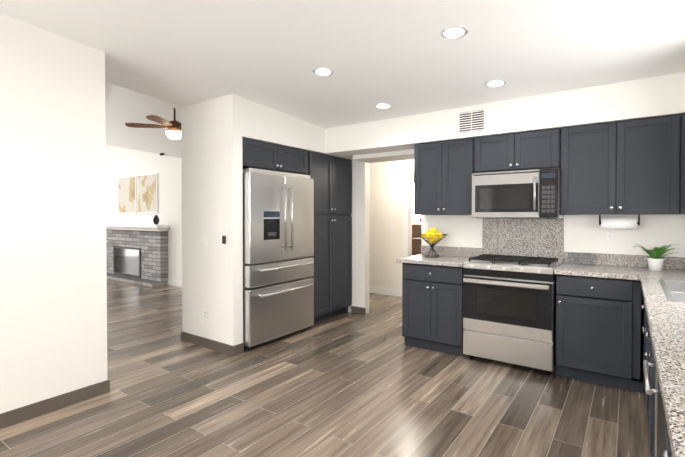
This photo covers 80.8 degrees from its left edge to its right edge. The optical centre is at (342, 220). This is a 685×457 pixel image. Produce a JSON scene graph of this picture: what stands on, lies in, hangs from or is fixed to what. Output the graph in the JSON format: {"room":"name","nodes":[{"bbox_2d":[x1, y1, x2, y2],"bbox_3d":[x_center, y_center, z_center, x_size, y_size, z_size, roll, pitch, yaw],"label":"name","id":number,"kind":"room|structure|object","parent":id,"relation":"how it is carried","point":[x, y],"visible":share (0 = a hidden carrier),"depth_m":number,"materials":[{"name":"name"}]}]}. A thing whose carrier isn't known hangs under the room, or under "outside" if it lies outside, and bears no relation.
{"room":"kitchen","nodes":[
{"label":"kitchen","id":0,"kind":"room"},
{"bbox_2d":[105,82,181,157],"bbox_3d":[-7.324,-4.063,5.156,10.120,7.110,9.250,1,1,35],"label":"ceiling","id":1,"kind":"structure","parent":0,"point":[123,106],"depth_m":6.77,"materials":[{"name":"white paint"}]},
{"bbox_2d":[125,108,180,139],"bbox_3d":[-2.249,-1.400,5.498,1.175,0.580,1.161,1,1,35],"label":"ceiling fan","id":2,"kind":"object","parent":1,"relation":"hanging from","point":[173,131],"visible":0.67,"depth_m":5.39,"materials":[{"name":"brown wood"}]},
{"bbox_2d":[242,97,325,154],"bbox_3d":[-0.908,-1.225,4.735,0.730,0.750,1.320,1,1,35],"label":"wall","id":3,"kind":"structure","parent":0,"point":[262,123],"depth_m":4.41,"materials":[{"name":"white paint"}]},
{"bbox_2d":[242,138,309,173],"bbox_3d":[-0.992,-0.702,4.627,0.695,0.286,1.025,1,1,35],"label":"upper cabinet","id":4,"kind":"object","parent":3,"relation":"attached to","point":[255,154],"depth_m":4.38,"materials":[{"name":"grey paint"}]},
{"bbox_2d":[0,279,649,456],"bbox_3d":[-2.855,1.339,5.576,17.000,0.100,15.000,1,1,35],"label":"floor","id":5,"kind":"structure","parent":0,"point":[369,384],"depth_m":2.92,"materials":[{"name":"brown wood"}]},
{"bbox_2d":[106,223,169,287],"bbox_3d":[-4.463,0.657,8.450,2.400,1.190,0.360,1,1,35],"label":"fireplace","id":6,"kind":"object","parent":5,"relation":"on","point":[136,254],"visible":0.9,"depth_m":8.24,"materials":[{"name":"brick"}]},
{"bbox_2d":[153,215,158,224],"bbox_3d":[-3.662,-0.024,7.911,0.120,0.185,0.120,1,1,35],"label":"vase","id":7,"kind":"object","parent":6,"relation":"on","point":[156,220],"visible":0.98,"depth_m":7.87,"materials":[{"name":"black ceramic"}]},
{"bbox_2d":[243,168,313,350],"bbox_3d":[-0.924,0.382,4.592,0.873,1.840,1.003,1,1,35],"label":"refrigerator","id":8,"kind":"object","parent":5,"relation":"on","point":[278,253],"visible":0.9,"depth_m":4.28,"materials":[{"name":"silver metal"}]},
{"bbox_2d":[303,151,351,323],"bbox_3d":[-0.421,0.218,5.442,0.695,2.146,0.945,1,1,35],"label":"tall cabinet","id":9,"kind":"object","parent":5,"relation":"on","point":[331,176],"depth_m":5.25,"materials":[{"name":"grey paint"}]},
{"bbox_2d":[412,237,420,255],"bbox_3d":[1.658,0.799,7.944,0.446,0.920,0.700,1,1,35],"label":"dresser","id":10,"kind":"object","parent":5,"relation":"on","point":[416,246],"depth_m":7.69,"materials":[{"name":"brown wood"}]},
{"bbox_2d":[402,263,465,356],"bbox_3d":[1.055,0.869,4.252,0.653,0.874,0.608,1,1,35],"label":"base cabinet","id":11,"kind":"object","parent":5,"relation":"on","point":[432,295],"depth_m":4.00,"materials":[{"name":"grey paint"}]},
{"bbox_2d":[463,254,562,374],"bbox_3d":[1.600,0.832,3.791,0.757,0.961,0.677,1,1,35],"label":"range","id":12,"kind":"object","parent":5,"relation":"on","point":[508,308],"visible":1,"depth_m":3.55,"materials":[{"name":"silver metal"}]},
{"bbox_2d":[554,274,565,376],"bbox_3d":[1.635,0.875,3.840,0.905,0.874,0.608,1,1,35],"label":"base cabinet","id":13,"kind":"object","parent":5,"relation":"on","point":[560,280],"depth_m":3.35,"materials":[{"name":"grey paint"}]},
{"bbox_2d":[566,275,643,392],"bbox_3d":[2.193,0.880,3.443,0.599,0.874,0.608,1,1,35],"label":"base cabinet","id":14,"kind":"object","parent":5,"relation":"on","point":[599,333],"depth_m":3.17,"materials":[{"name":"grey paint"}]},
{"bbox_2d":[641,303,655,410],"bbox_3d":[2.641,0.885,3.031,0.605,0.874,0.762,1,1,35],"label":"base cabinet","id":15,"kind":"object","parent":5,"relation":"on","point":[649,357],"depth_m":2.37,"materials":[{"name":"grey paint"}]},
{"bbox_2d":[396,218,684,456],"bbox_3d":[0.282,0.236,1.490,2.685,0.462,5.998,1,1,35],"label":"countertop","id":16,"kind":"structure","parent":15,"relation":"on","point":[545,238],"depth_m":3.33,"materials":[{"name":"stone"}]},
{"bbox_2d":[418,227,446,257],"bbox_3d":[0.971,0.230,4.351,0.310,0.321,0.311,1,1,35],"label":"basket","id":17,"kind":"object","parent":16,"relation":"on","point":[433,233],"visible":1,"depth_m":4.30,"materials":[{"name":"black"}]},
{"bbox_2d":[569,253,595,264],"bbox_3d":[2.227,0.348,3.737,0.220,0.099,0.023,1,1,35],"label":"acrylic stand","id":18,"kind":"object","parent":16,"relation":"on","point":[582,258],"visible":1,"depth_m":3.73,"materials":[{"name":"white"}]},
{"bbox_2d":[634,244,683,270],"bbox_3d":[2.570,0.290,3.295,0.334,0.227,0.358,1,1,35],"label":"potted plant","id":19,"kind":"object","parent":16,"relation":"on","point":[655,261],"visible":1,"depth_m":3.26,"materials":[{"name":"green plant"}]},
{"bbox_2d":[659,279,684,302],"bbox_3d":[2.134,0.509,2.332,0.436,0.195,0.866,1,1,35],"label":"sink","id":20,"kind":"object","parent":16,"relation":"in","point":[674,290],"visible":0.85,"depth_m":2.59,"materials":[{"name":"white ceramic"}]},
{"bbox_2d":[643,360,666,456],"bbox_3d":[1.415,0.909,1.370,0.629,0.868,0.598,1,1,35],"label":"dishwasher","id":21,"kind":"object","parent":5,"relation":"on","point":[660,432],"visible":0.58,"depth_m":1.50,"materials":[{"name":"silver metal"}]},
{"bbox_2d":[0,14,684,413],"bbox_3d":[-5.411,-0.989,3.866,15.020,4.600,9.540,1,1,35],"label":"wall","id":22,"kind":"structure","parent":0,"point":[64,166],"depth_m":3.00,"materials":[{"name":"white paint"}]},
{"bbox_2d":[0,379,109,428],"bbox_3d":[-3.569,1.306,0.624,0.012,0.095,6.102,1,1,35],"label":"baseboard","id":23,"kind":"structure","parent":22,"relation":"attached to","point":[27,412],"depth_m":2.80,"materials":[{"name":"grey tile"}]},
{"bbox_2d":[168,279,181,286],"bbox_3d":[-4.756,1.192,8.881,10.070,0.110,0.012,1,1,35],"label":"baseboard","id":24,"kind":"structure","parent":22,"relation":"attached to","point":[170,282],"depth_m":7.80,"materials":[{"name":"white wood"}]},
{"bbox_2d":[203,235,206,246],"bbox_3d":[-1.424,0.207,4.157,0.072,0.116,0.011,1,1,35],"label":"light switch","id":25,"kind":"object","parent":22,"relation":"attached to","point":[204,240],"visible":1,"depth_m":4.15,"materials":[{"name":"white plastic"}]},
{"bbox_2d":[203,308,206,319],"bbox_3d":[-1.423,0.967,4.167,0.072,0.116,0.008,1,1,35],"label":"outlet","id":26,"kind":"object","parent":22,"relation":"attached to","point":[204,314],"visible":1,"depth_m":4.17,"materials":[{"name":"white plastic"}]},
{"bbox_2d":[181,331,235,355],"bbox_3d":[-1.412,1.260,4.161,0.874,0.095,0.012,1,1,35],"label":"baseboard","id":27,"kind":"structure","parent":22,"relation":"attached to","point":[221,347],"depth_m":4.12,"materials":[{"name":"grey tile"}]},
{"bbox_2d":[222,236,225,243],"bbox_3d":[-1.169,0.185,3.971,0.040,0.080,0.018,1,1,35],"label":"thermostat","id":28,"kind":"object","parent":22,"relation":"attached to","point":[223,239],"visible":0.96,"depth_m":3.96,"materials":[{"name":"black plastic"}]},
{"bbox_2d":[474,128,561,172],"bbox_3d":[1.717,-0.660,3.935,0.763,0.352,0.325,1,1,35],"label":"upper cabinet","id":29,"kind":"object","parent":22,"relation":"attached to","point":[539,149],"depth_m":3.78,"materials":[{"name":"grey paint"}]},
{"bbox_2d":[472,168,563,218],"bbox_3d":[1.680,-0.249,3.890,0.757,0.447,0.451,1,1,35],"label":"microwave","id":30,"kind":"object","parent":29,"relation":"attached to","point":[529,194],"visible":0.98,"depth_m":3.72,"materials":[{"name":"silver metal"}]},
{"bbox_2d":[605,229,614,240],"bbox_3d":[2.421,0.119,3.645,0.072,0.116,0.008,1,1,35],"label":"outlet","id":31,"kind":"object","parent":22,"relation":"attached to","point":[609,234],"visible":0.81,"depth_m":3.64,"materials":[{"name":"white plastic"}]},
{"bbox_2d":[0,0,684,128],"bbox_3d":[-1.194,-1.403,0.955,4.780,0.687,9.450,1,1,35],"label":"ceiling","id":32,"kind":"structure","parent":0,"point":[403,58],"depth_m":2.84,"materials":[{"name":"white paint"}]},
{"bbox_2d":[312,67,333,75],"bbox_3d":[-0.159,-1.221,3.295,0.176,0.014,0.176,1,1,35],"label":"recessed light","id":33,"kind":"object","parent":32,"relation":"in","point":[319,71],"visible":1,"depth_m":3.29,"materials":[{"name":"white"}]},
{"bbox_2d":[376,103,391,108],"bbox_3d":[0.415,-1.172,4.103,0.176,0.014,0.176,1,1,35],"label":"recessed light","id":34,"kind":"object","parent":32,"relation":"in","point":[383,105],"visible":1,"depth_m":4.09,"materials":[{"name":"white"}]},
{"bbox_2d":[440,25,467,38],"bbox_3d":[0.720,-1.216,2.597,0.176,0.014,0.176,1,1,35],"label":"recessed light","id":35,"kind":"object","parent":32,"relation":"in","point":[454,32],"visible":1,"depth_m":2.59,"materials":[{"name":"white"}]},
{"bbox_2d":[485,79,506,86],"bbox_3d":[1.299,-1.166,3.413,0.176,0.014,0.176,1,1,35],"label":"recessed light","id":36,"kind":"object","parent":32,"relation":"in","point":[496,83],"visible":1,"depth_m":3.40,"materials":[{"name":"white"}]},
{"bbox_2d":[369,159,422,289],"bbox_3d":[1.454,0.007,7.306,6.000,2.520,4.600,1,1,35],"label":"wall","id":37,"kind":"structure","parent":0,"point":[391,199],"depth_m":6.89,"materials":[{"name":"white paint"}]},
{"bbox_2d":[369,286,401,296],"bbox_3d":[0.418,1.214,7.167,1.450,0.110,0.012,1,1,35],"label":"baseboard","id":38,"kind":"structure","parent":37,"relation":"attached to","point":[392,292],"depth_m":6.93,"materials":[{"name":"white wood"}]},
{"bbox_2d":[412,225,420,237],"bbox_3d":[1.246,0.670,9.051,1.550,1.150,1.630,1,1,35],"label":"bed","id":39,"kind":"object","parent":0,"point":[416,230],"depth_m":9.58,"materials":[{"name":"brown wood"}]},
{"bbox_2d":[326,72,684,158],"bbox_3d":[1.153,-1.220,4.320,4.570,0.750,0.390,1,1,35],"label":"wall","id":40,"kind":"structure","parent":0,"point":[657,96],"depth_m":3.69,"materials":[{"name":"white paint"}]},
{"bbox_2d":[414,138,473,214],"bbox_3d":[1.136,-0.455,4.351,0.651,0.774,0.325,1,1,35],"label":"upper cabinet","id":41,"kind":"object","parent":40,"relation":"attached to","point":[443,170],"depth_m":4.20,"materials":[{"name":"grey paint"}]},
{"bbox_2d":[457,107,485,135],"bbox_3d":[1.283,-0.988,4.001,0.285,0.245,0.013,1,1,35],"label":"air vent","id":42,"kind":"object","parent":40,"relation":"in","point":[471,121],"visible":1,"depth_m":3.99,"materials":[{"name":"white metal"}]},
{"bbox_2d":[560,113,684,214],"bbox_3d":[2.390,-0.443,3.460,0.880,0.774,0.325,1,1,35],"label":"upper cabinet","id":43,"kind":"object","parent":40,"relation":"attached to","point":[632,167],"depth_m":3.31,"materials":[{"name":"grey paint"}]},
{"bbox_2d":[599,215,639,228],"bbox_3d":[2.382,0.007,3.468,0.290,0.123,0.104,1,1,35],"label":"paper towel holder","id":44,"kind":"object","parent":43,"relation":"attached to","point":[618,222],"visible":1,"depth_m":3.43,"materials":[{"name":"black"}]}
]}

